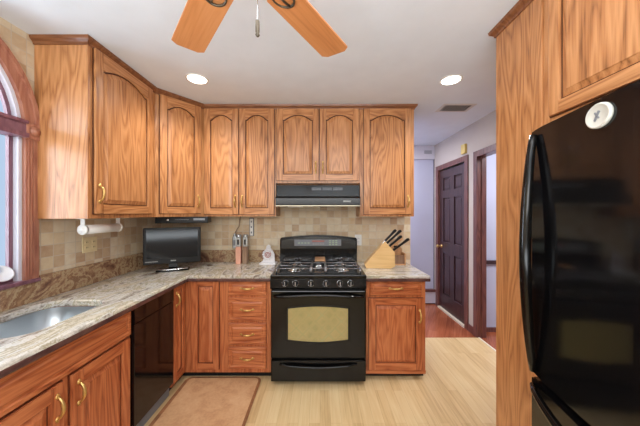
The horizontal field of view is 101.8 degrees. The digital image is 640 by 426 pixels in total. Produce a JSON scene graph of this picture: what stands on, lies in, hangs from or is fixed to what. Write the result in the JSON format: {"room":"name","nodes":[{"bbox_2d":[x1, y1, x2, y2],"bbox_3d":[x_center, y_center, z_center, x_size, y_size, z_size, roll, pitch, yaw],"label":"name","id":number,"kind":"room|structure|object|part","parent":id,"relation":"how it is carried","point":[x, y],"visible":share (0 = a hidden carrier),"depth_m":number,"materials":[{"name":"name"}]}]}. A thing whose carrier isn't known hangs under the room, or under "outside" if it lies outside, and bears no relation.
{"room":"kitchen","nodes":[
{"label":"kitchen","id":0,"kind":"room"},
{"bbox_2d":[0,17,161,323],"bbox_3d":[-1.790,0.188,0.165,0.060,2.535,5.730,0,0,0],"label":"wall","id":1,"kind":"structure","parent":0,"point":[60,243],"depth_m":1.82,"materials":[{"name":"stone"}]},
{"bbox_2d":[0,37,40,290],"bbox_3d":[-1.764,-0.320,1.111,0.112,1.480,1.010,0,0,0],"label":"window","id":2,"kind":"structure","parent":1,"relation":"in","point":[19,134],"depth_m":1.52,"materials":[{"name":"brown wood"}]},
{"bbox_3d":[-1.800,-0.287,1.110,0.004,1.355,0.800,0,0,0],"label":"glass","id":3,"kind":"part","parent":2,"relation":"part of","materials":[{"name":"white"}]},
{"bbox_3d":[-1.800,-0.287,1.110,0.020,1.371,0.810,0,0,0],"label":"sash","id":4,"kind":"part","parent":2,"relation":"part of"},
{"bbox_2d":[0,266,14,281],"bbox_3d":[-1.780,0.338,1.450,0.072,0.086,0.106,0,0,14],"label":"dish","id":5,"kind":"object","parent":2,"relation":"on","point":[8,273],"visible":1,"depth_m":1.48,"materials":[{"name":"white ceramic"}]},
{"bbox_3d":[-1.772,0.409,1.123,0.095,0.022,0.975,0,0,0],"label":"sill","id":6,"kind":"part","parent":2,"relation":"part of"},
{"bbox_2d":[82,236,96,252],"bbox_3d":[-1.755,0.240,1.985,0.010,0.115,0.125,0,0,0],"label":"outlet","id":7,"kind":"object","parent":1,"relation":"attached to","point":[89,244],"visible":1,"depth_m":1.98,"materials":[{"name":"beige plastic"}]},
{"bbox_2d":[85,240,88,249],"bbox_3d":[-1.752,0.240,1.955,0.004,0.068,0.032,0,0,0],"label":"socket","id":8,"kind":"object","parent":7,"relation":"attached to","point":[86,241],"depth_m":1.96,"materials":[{"name":"beige plastic"}]},
{"bbox_2d":[34,45,154,218],"bbox_3d":[-1.565,-0.515,1.925,0.385,1.100,0.650,0,0,0],"label":"upper cabinet","id":9,"kind":"object","parent":1,"relation":"attached to","point":[96,145],"visible":1,"depth_m":1.63,"materials":[{"name":"brown wood"}]},
{"bbox_2d":[77,218,122,234],"bbox_3d":[-1.550,0.089,1.847,0.068,0.109,0.335,0,0,0],"label":"holder","id":10,"kind":"object","parent":9,"relation":"attached to","point":[83,229],"visible":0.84,"depth_m":1.79,"materials":[{"name":"white plastic"}]},
{"bbox_3d":[-1.392,-0.125,1.665,0.039,0.132,0.022,0,0,0],"label":"handle","id":11,"kind":"part","parent":9,"relation":"part of","materials":[{"name":"gold metal"}]},
{"bbox_3d":[-1.429,-0.515,1.925,0.001,1.100,0.650,0,0,0],"label":"frame","id":12,"kind":"part","parent":9,"relation":"part of","materials":[{"name":"brown wood"}]},
{"bbox_3d":[-1.420,-0.517,1.915,0.020,1.053,0.568,0,0,0],"label":"door","id":13,"kind":"part","parent":9,"relation":"part of","materials":[{"name":"brown wood"}]},
{"bbox_3d":[-1.418,-0.517,1.915,0.014,0.914,0.429,0,0,0],"label":"raised panel","id":14,"kind":"part","parent":9,"relation":"part of","materials":[{"name":"brown wood"}]},
{"bbox_2d":[155,94,203,216],"bbox_3d":[-1.457,-0.515,2.571,0.602,1.100,0.638,0,0,0],"label":"upper cabinet","id":15,"kind":"object","parent":1,"relation":"attached to","point":[179,125],"visible":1,"depth_m":2.39,"materials":[{"name":"brown wood"}]},
{"bbox_3d":[-1.287,-0.517,2.416,0.014,0.914,0.236,0,0,38],"label":"raised panel","id":16,"kind":"part","parent":15,"relation":"part of","materials":[{"name":"brown wood"}]},
{"bbox_2d":[155,217,210,222],"bbox_3d":[-1.333,0.066,2.561,0.460,0.062,0.213,0,0,-14],"label":"radio","id":17,"kind":"object","parent":15,"relation":"attached to","point":[157,219],"visible":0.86,"depth_m":2.47,"materials":[{"name":"black plastic"}]},
{"bbox_2d":[0,0,518,145],"bbox_3d":[0.845,-1.130,0.850,5.510,0.100,7.100,0,0,0],"label":"ceiling","id":18,"kind":"structure","parent":0,"point":[397,51],"depth_m":1.71,"materials":[{"name":"paint"}]},
{"bbox_2d":[185,73,208,84],"bbox_3d":[-0.990,-1.077,2.095,0.176,0.006,0.176,0,0,0],"label":"recessed light","id":19,"kind":"object","parent":18,"relation":"in","point":[194,78],"visible":1,"depth_m":2.09,"materials":[{"name":"white plastic"}]},
{"bbox_2d":[187,75,206,83],"bbox_3d":[-0.990,-1.077,2.095,0.140,0.004,0.140,0,0,0],"label":"diffuser","id":20,"kind":"object","parent":19,"relation":"attached to","point":[196,79],"depth_m":2.09,"materials":[{"name":"white"}]},
{"bbox_2d":[171,0,346,56],"bbox_3d":[-0.218,-0.764,0.675,1.086,0.631,1.053,0,0,0],"label":"ceiling fan","id":21,"kind":"object","parent":18,"relation":"hanging from","point":[199,21],"visible":1,"depth_m":0.98,"materials":[{"name":"brown wood"}]},
{"bbox_3d":[-0.453,-0.723,0.983,0.130,0.010,0.403,0,0,-40],"label":"blade","id":22,"kind":"part","parent":21,"relation":"part of","materials":[{"name":"brown wood"}]},
{"bbox_3d":[-0.327,-0.732,0.831,0.080,0.054,0.150,0,0,-40],"label":"blade arm","id":23,"kind":"part","parent":21,"relation":"part of","materials":[{"name":"brown metal"}]},
{"bbox_3d":[-0.159,-0.470,0.662,0.012,0.043,0.011,0,0,0],"label":"chain knob","id":24,"kind":"part","parent":21,"relation":"part of","materials":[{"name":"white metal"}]},
{"bbox_3d":[-0.141,-0.732,0.842,0.080,0.054,0.150,0,0,33],"label":"blade arm","id":25,"kind":"part","parent":21,"relation":"part of","materials":[{"name":"brown metal"}]},
{"bbox_3d":[-0.035,-0.723,1.009,0.130,0.010,0.403,0,0,33],"label":"blade","id":26,"kind":"part","parent":21,"relation":"part of","materials":[{"name":"brown wood"}]},
{"bbox_2d":[439,74,462,85],"bbox_3d":[1.063,-1.077,2.110,0.176,0.006,0.176,0,0,0],"label":"recessed light","id":27,"kind":"object","parent":18,"relation":"in","point":[453,79],"visible":1,"depth_m":2.11,"materials":[{"name":"white plastic"}]},
{"bbox_2d":[442,76,460,84],"bbox_3d":[1.063,-1.077,2.110,0.140,0.004,0.140,0,0,0],"label":"diffuser","id":28,"kind":"object","parent":27,"relation":"attached to","point":[448,80],"depth_m":2.11,"materials":[{"name":"white"}]},
{"bbox_2d":[435,104,476,111],"bbox_3d":[1.390,-1.073,2.670,0.330,0.014,0.200,0,0,0],"label":"ceiling vent","id":29,"kind":"object","parent":18,"relation":"in","point":[445,107],"visible":1,"depth_m":2.65,"materials":[{"name":"metal"}]},
{"bbox_2d":[162,207,410,264],"bbox_3d":[-0.375,0.188,2.961,2.770,2.535,0.138,0,0,0],"label":"wall","id":30,"kind":"structure","parent":0,"point":[217,234],"depth_m":2.89,"materials":[{"name":"tile"}]},
{"bbox_2d":[204,108,279,216],"bbox_3d":[-0.800,-0.515,2.716,0.719,1.100,0.347,0,0,0],"label":"upper cabinet","id":31,"kind":"object","parent":30,"relation":"attached to","point":[240,144],"visible":1,"depth_m":2.58,"materials":[{"name":"brown wood"}]},
{"bbox_3d":[-0.982,-0.512,2.590,0.348,1.058,0.020,0,0,0],"label":"door","id":32,"kind":"part","parent":31,"relation":"part of","materials":[{"name":"brown wood"}]},
{"bbox_3d":[-0.982,-0.512,2.588,0.209,0.919,0.014,0,0,0],"label":"raised panel","id":33,"kind":"part","parent":31,"relation":"part of","materials":[{"name":"brown wood"}]},
{"bbox_2d":[232,217,240,247],"bbox_3d":[-0.916,0.209,2.858,0.088,0.351,0.041,0,0,-18],"label":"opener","id":34,"kind":"object","parent":31,"relation":"hanging from","point":[234,234],"visible":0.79,"depth_m":2.84,"materials":[{"name":"metal"}]},
{"bbox_3d":[-0.628,-0.512,2.590,0.355,1.058,0.020,0,0,0],"label":"door","id":35,"kind":"part","parent":31,"relation":"part of","materials":[{"name":"brown wood"}]},
{"bbox_3d":[-0.628,-0.512,2.588,0.216,0.919,0.014,0,0,0],"label":"raised panel","id":36,"kind":"part","parent":31,"relation":"part of","materials":[{"name":"brown wood"}]},
{"bbox_2d":[249,218,253,235],"bbox_3d":[-0.757,0.155,2.880,0.048,0.200,0.024,0,0,0],"label":"power strip","id":37,"kind":"object","parent":30,"relation":"attached to","point":[251,220],"visible":1,"depth_m":2.87,"materials":[{"name":"grey plastic"}]},
{"bbox_2d":[276,108,359,183],"bbox_3d":[-0.020,-0.682,2.716,0.839,0.765,0.347,0,0,0],"label":"upper cabinet","id":38,"kind":"object","parent":30,"relation":"attached to","point":[313,145],"visible":1,"depth_m":2.58,"materials":[{"name":"brown wood"}]},
{"bbox_2d":[29,34,417,109],"bbox_3d":[-0.477,-1.057,2.424,3.028,0.044,0.856,0,0,-23],"label":"crown molding","id":39,"kind":"structure","parent":38,"relation":"attached to","point":[37,39],"depth_m":2.27,"materials":[{"name":"brown wood"}]},
{"bbox_3d":[-0.220,-0.679,2.590,0.424,0.723,0.020,0,0,0],"label":"door","id":40,"kind":"part","parent":38,"relation":"part of","materials":[{"name":"brown wood"}]},
{"bbox_3d":[-0.220,-0.679,2.588,0.285,0.584,0.014,0,0,0],"label":"raised panel","id":41,"kind":"part","parent":38,"relation":"part of","materials":[{"name":"brown wood"}]},
{"bbox_2d":[275,183,359,206],"bbox_3d":[-0.019,-0.177,2.633,0.778,0.241,0.514,0,0,0],"label":"range hood","id":42,"kind":"object","parent":38,"relation":"attached to","point":[288,194],"visible":1,"depth_m":2.44,"materials":[{"name":"black metal"}]},
{"bbox_3d":[0.193,-0.679,2.590,0.398,0.723,0.020,0,0,0],"label":"door","id":43,"kind":"part","parent":38,"relation":"part of","materials":[{"name":"brown wood"}]},
{"bbox_3d":[0.193,-0.679,2.588,0.259,0.584,0.014,0,0,0],"label":"raised panel","id":44,"kind":"part","parent":38,"relation":"part of","materials":[{"name":"brown wood"}]},
{"bbox_2d":[355,235,361,244],"bbox_3d":[0.425,0.300,2.887,0.075,0.120,0.010,0,0,0],"label":"outlet","id":45,"kind":"object","parent":30,"relation":"attached to","point":[358,237],"visible":0.7,"depth_m":2.89,"materials":[{"name":"white plastic"}]},
{"bbox_2d":[356,108,413,216],"bbox_3d":[0.670,-0.515,2.716,0.539,1.100,0.347,0,0,0],"label":"upper cabinet","id":46,"kind":"object","parent":30,"relation":"attached to","point":[386,185],"visible":1,"depth_m":2.58,"materials":[{"name":"brown wood"}]},
{"bbox_3d":[0.670,-0.512,2.588,0.339,0.919,0.014,0,0,0],"label":"raised panel","id":47,"kind":"part","parent":46,"relation":"part of","materials":[{"name":"brown wood"}]},
{"bbox_2d":[144,304,495,425],"bbox_3d":[0.845,1.505,0.850,5.510,0.100,7.100,0,0,0],"label":"floor","id":48,"kind":"structure","parent":0,"point":[457,387],"depth_m":2.08,"materials":[{"name":"brown wood"}]},
{"bbox_2d":[0,306,130,425],"bbox_3d":[-1.441,1.018,0.938,0.617,0.874,1.375,0,0,0],"label":"base cabinet","id":49,"kind":"object","parent":48,"relation":"on","point":[85,381],"visible":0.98,"depth_m":1.26,"materials":[{"name":"red wood"}]},
{"bbox_3d":[-1.180,1.070,1.002,0.020,0.608,0.383,0,0,0],"label":"door","id":50,"kind":"part","parent":49,"relation":"part of","materials":[{"name":"red wood"}]},
{"bbox_3d":[-1.178,1.070,1.002,0.014,0.469,0.244,0,0,0],"label":"raised panel","id":51,"kind":"part","parent":49,"relation":"part of","materials":[{"name":"red wood"}]},
{"bbox_3d":[-1.152,0.870,1.158,0.039,0.132,0.022,0,0,0],"label":"handle","id":52,"kind":"part","parent":49,"relation":"part of","materials":[{"name":"gold metal"}]},
{"bbox_3d":[-1.152,0.870,1.262,0.039,0.132,0.022,0,0,0],"label":"handle","id":53,"kind":"part","parent":49,"relation":"part of","materials":[{"name":"gold metal"}]},
{"bbox_3d":[-1.180,1.070,1.417,0.020,0.608,0.383,0,0,0],"label":"door","id":54,"kind":"part","parent":49,"relation":"part of","materials":[{"name":"red wood"}]},
{"bbox_3d":[-1.178,1.070,1.417,0.014,0.469,0.244,0,0,0],"label":"raised panel","id":55,"kind":"part","parent":49,"relation":"part of","materials":[{"name":"red wood"}]},
{"bbox_2d":[0,262,280,378],"bbox_3d":[-1.096,0.566,1.395,1.328,0.050,2.991,0,0,0],"label":"countertop","id":56,"kind":"structure","parent":49,"relation":"on","point":[114,297],"depth_m":1.65,"materials":[{"name":"stone"}]},
{"bbox_2d":[0,306,95,338],"bbox_3d":[-1.485,0.663,1.097,0.384,0.164,1.039,0,0,0],"label":"sink","id":57,"kind":"object","parent":56,"relation":"in","point":[38,320],"visible":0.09,"depth_m":1.54,"materials":[{"name":"metal"}]},
{"bbox_2d":[0,252,150,311],"bbox_3d":[-1.749,0.465,1.545,0.022,0.152,2.690,0,0,0],"label":"granite upstand","id":58,"kind":"object","parent":56,"relation":"on","point":[58,282],"visible":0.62,"depth_m":1.79,"materials":[{"name":"stone"}]},
{"bbox_2d":[143,227,200,271],"bbox_3d":[-1.383,0.339,2.448,0.473,0.402,0.123,0,0,-24],"label":"television","id":59,"kind":"object","parent":56,"relation":"on","point":[173,246],"visible":1,"depth_m":2.42,"materials":[{"name":"black plastic"}]},
{"bbox_3d":[-1.366,0.521,2.409,0.262,0.014,0.039,0,0,-24],"label":"stand trim","id":60,"kind":"part","parent":59,"relation":"part of","materials":[{"name":"silver metal"}]},
{"bbox_2d":[236,234,241,263],"bbox_3d":[-0.868,0.385,2.780,0.057,0.312,0.056,0,0,0],"label":"grinder","id":61,"kind":"object","parent":56,"relation":"on","point":[238,236],"visible":0.99,"depth_m":2.75,"materials":[{"name":"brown wood"}]},
{"bbox_2d":[200,250,279,261],"bbox_3d":[-1.089,0.475,2.881,1.298,0.132,0.021,0,0,0],"label":"granite upstand","id":62,"kind":"object","parent":56,"relation":"on","point":[206,255],"visible":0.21,"depth_m":2.87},
{"bbox_2d":[242,234,248,263],"bbox_3d":[-0.797,0.385,2.785,0.057,0.312,0.056,0,0,0],"label":"grinder","id":63,"kind":"object","parent":56,"relation":"on","point":[245,249],"visible":1,"depth_m":2.76,"materials":[{"name":"brown wood"}]},
{"bbox_2d":[259,245,276,264],"bbox_3d":[-0.548,0.439,2.760,0.170,0.205,0.120,0,0,0],"label":"stand","id":64,"kind":"object","parent":56,"relation":"on","point":[268,254],"visible":1,"depth_m":2.76,"materials":[{"name":"white ceramic"}]},
{"bbox_3d":[-0.548,0.429,2.767,0.140,0.187,0.031,0,0,0],"label":"plate","id":65,"kind":"part","parent":64,"relation":"part of","materials":[{"name":"white ceramic"}]},
{"bbox_2d":[130,289,173,425],"bbox_3d":[-1.446,1.019,1.856,0.558,0.872,0.448,0,0,0],"label":"dishwasher","id":66,"kind":"object","parent":48,"relation":"on","point":[151,337],"visible":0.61,"depth_m":1.79,"materials":[{"name":"black plastic"}]},
{"bbox_3d":[-1.215,1.405,1.856,0.020,0.100,0.440,0,0,0],"label":"toe panel","id":67,"kind":"part","parent":66,"relation":"part of","materials":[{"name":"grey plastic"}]},
{"bbox_3d":[-1.181,0.643,1.856,0.028,0.113,0.440,0,0,0],"label":"control panel","id":68,"kind":"part","parent":66,"relation":"part of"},
{"bbox_2d":[169,282,219,390],"bbox_3d":[-1.315,1.018,2.485,0.871,0.874,0.801,0,0,0],"label":"base cabinet","id":69,"kind":"object","parent":48,"relation":"on","point":[196,305],"visible":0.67,"depth_m":2.26,"materials":[{"name":"red wood"}]},
{"bbox_3d":[-1.151,0.705,2.118,0.039,0.132,0.022,0,0,0],"label":"handle","id":70,"kind":"part","parent":69,"relation":"part of","materials":[{"name":"gold metal"}]},
{"bbox_3d":[-1.177,0.978,2.175,0.014,0.674,0.074,0,0,0],"label":"raised panel","id":71,"kind":"part","parent":69,"relation":"part of","materials":[{"name":"red wood"}]},
{"bbox_3d":[-1.179,0.978,2.175,0.020,0.783,0.183,0,0,0],"label":"door","id":72,"kind":"part","parent":69,"relation":"part of","materials":[{"name":"red wood"}]},
{"bbox_3d":[-1.000,0.978,2.274,0.243,0.783,0.020,0,0,0],"label":"door","id":73,"kind":"part","parent":69,"relation":"part of","materials":[{"name":"red wood"}]},
{"bbox_3d":[-1.000,0.978,2.272,0.124,0.664,0.014,0,0,0],"label":"raised panel","id":74,"kind":"part","parent":69,"relation":"part of","materials":[{"name":"red wood"}]},
{"bbox_2d":[149,377,260,425],"bbox_3d":[-0.839,1.449,1.423,0.653,0.012,1.745,0,0,0],"label":"floor mat","id":75,"kind":"object","parent":48,"relation":"on","point":[199,401],"visible":1,"depth_m":1.97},
{"bbox_2d":[216,282,271,375],"bbox_3d":[-0.675,1.018,2.556,0.486,0.874,0.657,0,0,0],"label":"base cabinet","id":76,"kind":"object","parent":48,"relation":"on","point":[245,307],"visible":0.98,"depth_m":2.27,"materials":[{"name":"red wood"}]},
{"bbox_3d":[-0.635,1.266,2.247,0.132,0.022,0.039,0,0,0],"label":"handle","id":77,"kind":"part","parent":76,"relation":"part of","materials":[{"name":"gold metal"}]},
{"bbox_3d":[-0.635,1.056,2.247,0.132,0.022,0.039,0,0,0],"label":"handle","id":78,"kind":"part","parent":76,"relation":"part of","materials":[{"name":"gold metal"}]},
{"bbox_3d":[-0.635,0.656,2.247,0.132,0.022,0.039,0,0,0],"label":"handle","id":79,"kind":"part","parent":76,"relation":"part of","materials":[{"name":"gold metal"}]},
{"bbox_3d":[-0.635,1.266,2.275,0.335,0.187,0.020,0,0,0],"label":"drawer","id":80,"kind":"part","parent":76,"relation":"part of","materials":[{"name":"red wood"}]},
{"bbox_3d":[-0.635,1.056,2.275,0.335,0.187,0.020,0,0,0],"label":"drawer","id":81,"kind":"part","parent":76,"relation":"part of","materials":[{"name":"red wood"}]},
{"bbox_3d":[-0.635,0.842,2.275,0.335,0.197,0.020,0,0,0],"label":"drawer","id":82,"kind":"part","parent":76,"relation":"part of","materials":[{"name":"red wood"}]},
{"bbox_3d":[-0.635,0.656,2.275,0.335,0.127,0.020,0,0,0],"label":"drawer","id":83,"kind":"part","parent":76,"relation":"part of","materials":[{"name":"red wood"}]},
{"bbox_2d":[270,235,366,380],"bbox_3d":[-0.016,0.846,2.499,0.828,1.218,0.742,0,0,0],"label":"gas range","id":84,"kind":"object","parent":48,"relation":"on","point":[318,308],"visible":1,"depth_m":2.19,"materials":[{"name":"black metal"}]},
{"bbox_3d":[-0.228,0.512,2.370,0.126,0.018,0.126,0,0,0],"label":"burner","id":85,"kind":"part","parent":84,"relation":"part of","materials":[{"name":"silver metal"}]},
{"bbox_3d":[-0.014,1.283,2.174,0.653,0.044,0.041,0,0,0],"label":"handle","id":86,"kind":"part","parent":84,"relation":"part of","materials":[{"name":"metal"}]},
{"bbox_2d":[270,264,365,277],"bbox_3d":[-0.014,0.538,2.505,0.814,0.034,0.610,0,0,0],"label":"cooktop","id":87,"kind":"object","parent":84,"relation":"in","point":[280,273],"depth_m":2.28,"materials":[{"name":"black metal"}]},
{"bbox_3d":[-0.014,1.330,2.204,0.800,0.180,0.032,0,0,0],"label":"storage drawer","id":88,"kind":"part","parent":84,"relation":"part of","materials":[{"name":"metal"}]},
{"bbox_3d":[-0.014,0.938,2.204,0.800,0.565,0.032,0,0,0],"label":"oven door","id":89,"kind":"part","parent":84,"relation":"part of","materials":[{"name":"metal"}]},
{"bbox_3d":[-0.014,0.689,2.162,0.758,0.050,0.068,0,0,0],"label":"handle","id":90,"kind":"part","parent":84,"relation":"part of","materials":[{"name":"metal"}]},
{"bbox_3d":[-0.014,0.599,2.219,0.812,0.088,0.062,0,0,0],"label":"control panel","id":91,"kind":"part","parent":84,"relation":"part of","materials":[{"name":"metal"}]},
{"bbox_2d":[315,257,324,260],"bbox_3d":[0.000,0.465,2.640,0.104,0.014,0.200,0,0,0],"label":"trivet","id":92,"kind":"object","parent":84,"relation":"on","point":[316,258],"visible":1,"depth_m":2.60,"materials":[{"name":"beige wood"}]},
{"bbox_3d":[0.200,0.512,2.370,0.126,0.018,0.126,0,0,0],"label":"burner","id":93,"kind":"part","parent":84,"relation":"part of","materials":[{"name":"silver metal"}]},
{"bbox_2d":[365,281,425,375],"bbox_3d":[0.665,1.018,2.556,0.524,0.874,0.657,0,0,0],"label":"base cabinet","id":94,"kind":"object","parent":48,"relation":"on","point":[395,311],"visible":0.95,"depth_m":2.27,"materials":[{"name":"red wood"}]},
{"bbox_2d":[357,262,430,281],"bbox_3d":[0.677,0.566,2.565,0.548,0.050,0.652,0,0,0],"label":"countertop","id":95,"kind":"structure","parent":94,"relation":"on","point":[399,273],"depth_m":2.29,"materials":[{"name":"stone"}]},
{"bbox_2d":[364,240,394,268],"bbox_3d":[0.587,0.408,2.585,0.292,0.265,0.110,0,0,6],"label":"knife block","id":96,"kind":"object","parent":95,"relation":"on","point":[383,257],"visible":0.98,"depth_m":2.53,"materials":[{"name":"brown wood"}]},
{"bbox_2d":[382,229,396,243],"bbox_3d":[0.679,0.232,2.543,0.142,0.149,0.018,0,0,6],"label":"kitchen knife","id":97,"kind":"object","parent":96,"relation":"in","point":[394,230],"visible":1,"depth_m":2.53,"materials":[{"name":"black plastic"}]},
{"bbox_3d":[0.689,0.220,2.542,0.121,0.125,0.018,0,0,6],"label":"handle","id":98,"kind":"part","parent":97,"relation":"part of","materials":[{"name":"black plastic"}]},
{"bbox_2d":[386,230,401,243],"bbox_3d":[0.719,0.247,2.571,0.176,0.166,0.018,0,0,6],"label":"kitchen knife","id":99,"kind":"object","parent":96,"relation":"in","point":[398,231],"visible":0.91,"depth_m":2.56,"materials":[{"name":"black plastic"}]},
{"bbox_2d":[389,235,401,246],"bbox_3d":[0.727,0.284,2.540,0.154,0.137,0.018,0,0,6],"label":"kitchen knife","id":100,"kind":"object","parent":96,"relation":"in","point":[400,236],"visible":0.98,"depth_m":2.53,"materials":[{"name":"black plastic"}]},
{"bbox_2d":[393,238,409,250],"bbox_3d":[0.782,0.319,2.549,0.188,0.149,0.018,0,0,6],"label":"kitchen knife","id":101,"kind":"object","parent":96,"relation":"in","point":[407,239],"visible":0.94,"depth_m":2.54,"materials":[{"name":"black plastic"}]},
{"bbox_2d":[391,243,405,264],"bbox_3d":[0.815,0.418,2.762,0.150,0.245,0.134,0,0,0],"label":"box","id":102,"kind":"object","parent":95,"relation":"on","point":[400,257],"visible":0.62,"depth_m":2.71,"materials":[{"name":"beige wood"}]},
{"bbox_3d":[0.662,0.656,2.275,0.455,0.127,0.020,0,0,0],"label":"drawer","id":103,"kind":"part","parent":94,"relation":"part of","materials":[{"name":"red wood"}]},
{"bbox_3d":[0.662,1.058,2.275,0.483,0.633,0.020,0,0,0],"label":"door","id":104,"kind":"part","parent":94,"relation":"part of","materials":[{"name":"red wood"}]},
{"bbox_3d":[0.662,1.058,2.273,0.344,0.494,0.014,0,0,0],"label":"raised panel","id":105,"kind":"part","parent":94,"relation":"part of","materials":[{"name":"red wood"}]},
{"bbox_3d":[0.662,0.656,2.247,0.132,0.022,0.039,0,0,0],"label":"handle","id":106,"kind":"part","parent":94,"relation":"part of","materials":[{"name":"gold metal"}]},
{"bbox_2d":[478,337,495,351],"bbox_3d":[1.850,1.452,2.560,0.020,0.006,0.950,0,0,0],"label":"trim","id":107,"kind":"structure","parent":48,"relation":"on","point":[478,337],"depth_m":2.87,"materials":[{"name":"beige paint"}]},
{"bbox_2d":[496,0,543,425],"bbox_3d":[1.435,0.195,1.373,0.806,2.520,0.325,0,0,0],"label":"panel","id":108,"kind":"object","parent":48,"relation":"on","point":[520,46],"visible":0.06,"depth_m":1.41,"materials":[{"name":"brown wood"}]},
{"bbox_2d":[488,0,533,37],"bbox_3d":[1.424,-1.057,0.843,0.828,0.044,1.445,0,0,0],"label":"crown molding","id":109,"kind":"structure","parent":108,"relation":"attached to","point":[520,5],"depth_m":1.40,"materials":[{"name":"brown wood"}]},
{"bbox_2d":[519,80,639,425],"bbox_3d":[1.082,0.562,0.599,0.761,1.785,0.902,0,0,0],"label":"refrigerator","id":110,"kind":"object","parent":48,"relation":"on","point":[579,228],"visible":1,"depth_m":0.80,"materials":[{"name":"black metal"}]},
{"bbox_3d":[0.819,0.158,1.018,0.067,0.930,0.043,0,0,7],"label":"handle","id":111,"kind":"part","parent":110,"relation":"part of","materials":[{"name":"black plastic"}]},
{"bbox_3d":[0.757,0.699,0.607,0.087,0.059,0.870,0,0,7],"label":"handle","id":112,"kind":"part","parent":110,"relation":"part of","materials":[{"name":"black plastic"}]},
{"bbox_3d":[0.819,1.025,0.599,0.065,0.740,0.900,0,0,7],"label":"freezer drawer","id":113,"kind":"part","parent":110,"relation":"part of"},
{"bbox_2d":[585,102,613,128],"bbox_3d":[0.800,-0.280,0.748,0.010,0.072,0.080,0,0,7],"label":"magnet","id":114,"kind":"object","parent":110,"relation":"attached to","point":[600,114],"visible":1,"depth_m":0.74,"materials":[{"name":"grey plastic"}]},
{"bbox_2d":[411,159,433,288],"bbox_3d":[0.625,0.188,4.250,2.650,2.535,0.100,0,0,0],"label":"wall","id":115,"kind":"structure","parent":0,"point":[422,223],"depth_m":4.20,"materials":[{"name":"purple paint"}]},
{"bbox_2d":[414,146,434,158],"bbox_3d":[1.419,-0.973,4.185,0.839,0.215,0.030,0,0,0],"label":"trim","id":116,"kind":"structure","parent":115,"relation":"attached to","point":[418,150],"depth_m":4.17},
{"bbox_2d":[423,150,432,153],"bbox_3d":[1.730,-0.975,4.163,0.160,0.070,0.009,0,0,0],"label":"air vent","id":117,"kind":"object","parent":115,"relation":"attached to","point":[424,151],"visible":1,"depth_m":4.16,"materials":[{"name":"grey plastic"}]},
{"bbox_2d":[425,289,434,303],"bbox_3d":[1.420,1.337,4.165,0.840,0.235,0.070,0,0,0],"label":"baseboard","id":118,"kind":"structure","parent":115,"relation":"attached to","point":[429,293],"depth_m":4.14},
{"bbox_2d":[434,110,495,325],"bbox_3d":[1.890,0.188,0.800,0.100,2.535,6.800,0,0,0],"label":"wall","id":119,"kind":"structure","parent":0,"point":[480,134],"depth_m":3.18,"materials":[{"name":"beige paint"}]},
{"bbox_2d":[435,154,468,329],"bbox_3d":[1.860,0.365,3.663,0.160,2.180,0.893,0,0,0],"label":"door","id":120,"kind":"structure","parent":119,"relation":"in","point":[452,184],"depth_m":3.62,"materials":[{"name":"brown wood"}]},
{"bbox_3d":[1.875,-0.430,3.817,0.021,0.190,0.205,0,0,0],"label":"panel","id":121,"kind":"part","parent":120,"relation":"part of","materials":[{"name":"brown wood"}]},
{"bbox_3d":[1.875,0.105,3.817,0.021,0.660,0.205,0,0,0],"label":"panel","id":122,"kind":"part","parent":120,"relation":"part of","materials":[{"name":"brown wood"}]},
{"bbox_3d":[1.875,0.905,3.817,0.021,0.620,0.205,0,0,0],"label":"panel","id":123,"kind":"part","parent":120,"relation":"part of","materials":[{"name":"brown wood"}]},
{"bbox_3d":[1.875,-0.430,3.502,0.021,0.190,0.205,0,0,0],"label":"panel","id":124,"kind":"part","parent":120,"relation":"part of","materials":[{"name":"brown wood"}]},
{"bbox_3d":[1.875,0.105,3.502,0.021,0.660,0.205,0,0,0],"label":"panel","id":125,"kind":"part","parent":120,"relation":"part of","materials":[{"name":"brown wood"}]},
{"bbox_3d":[1.875,0.905,3.502,0.021,0.620,0.205,0,0,0],"label":"panel","id":126,"kind":"part","parent":120,"relation":"part of","materials":[{"name":"brown wood"}]},
{"bbox_2d":[461,144,466,154],"bbox_3d":[1.825,-0.810,3.300,0.030,0.120,0.090,0,0,0],"label":"door chime","id":127,"kind":"object","parent":119,"relation":"attached to","point":[464,146],"visible":1,"depth_m":3.28,"materials":[{"name":"plastic"}]},
{"bbox_2d":[468,323,472,333],"bbox_3d":[1.834,1.410,3.158,0.012,0.090,0.115,0,0,0],"label":"baseboard","id":128,"kind":"structure","parent":119,"relation":"attached to","point":[470,327],"depth_m":3.16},
{"bbox_2d":[473,143,495,337],"bbox_3d":[1.883,0.365,2.550,0.115,2.180,1.100,0,0,0],"label":"trim","id":129,"kind":"structure","parent":119,"relation":"attached to","point":[479,157],"depth_m":3.03,"materials":[{"name":"wood"}]},
{"bbox_2d":[486,154,495,326],"bbox_3d":[2.770,0.188,0.350,1.660,2.535,5.900,0,0,0],"label":"wall","id":130,"kind":"structure","parent":0,"point":[490,160],"depth_m":3.20,"materials":[{"name":"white paint"}]},
{"bbox_2d":[486,327,495,331],"bbox_3d":[2.725,1.430,3.190,1.550,0.050,0.020,0,0,0],"label":"baseboard","id":131,"kind":"structure","parent":130,"relation":"attached to","point":[488,329],"depth_m":3.18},
{"bbox_2d":[486,260,495,263],"bbox_3d":[2.725,0.603,3.188,1.550,0.045,0.025,0,0,0],"label":"trim","id":132,"kind":"structure","parent":130,"relation":"attached to","point":[487,261],"depth_m":3.17,"materials":[{"name":"brown wood"}]},
{"bbox_2d":[544,0,639,124],"bbox_3d":[1.429,-0.705,0.659,0.818,0.720,1.100,0,0,0],"label":"upper cabinet","id":133,"kind":"object","parent":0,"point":[592,47],"visible":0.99,"depth_m":1.00,"materials":[{"name":"brown wood"}]},
{"bbox_3d":[1.028,-0.730,0.944,0.014,0.485,0.325,0,0,0],"label":"raised panel","id":134,"kind":"part","parent":133,"relation":"part of","materials":[{"name":"brown wood"}]}
]}

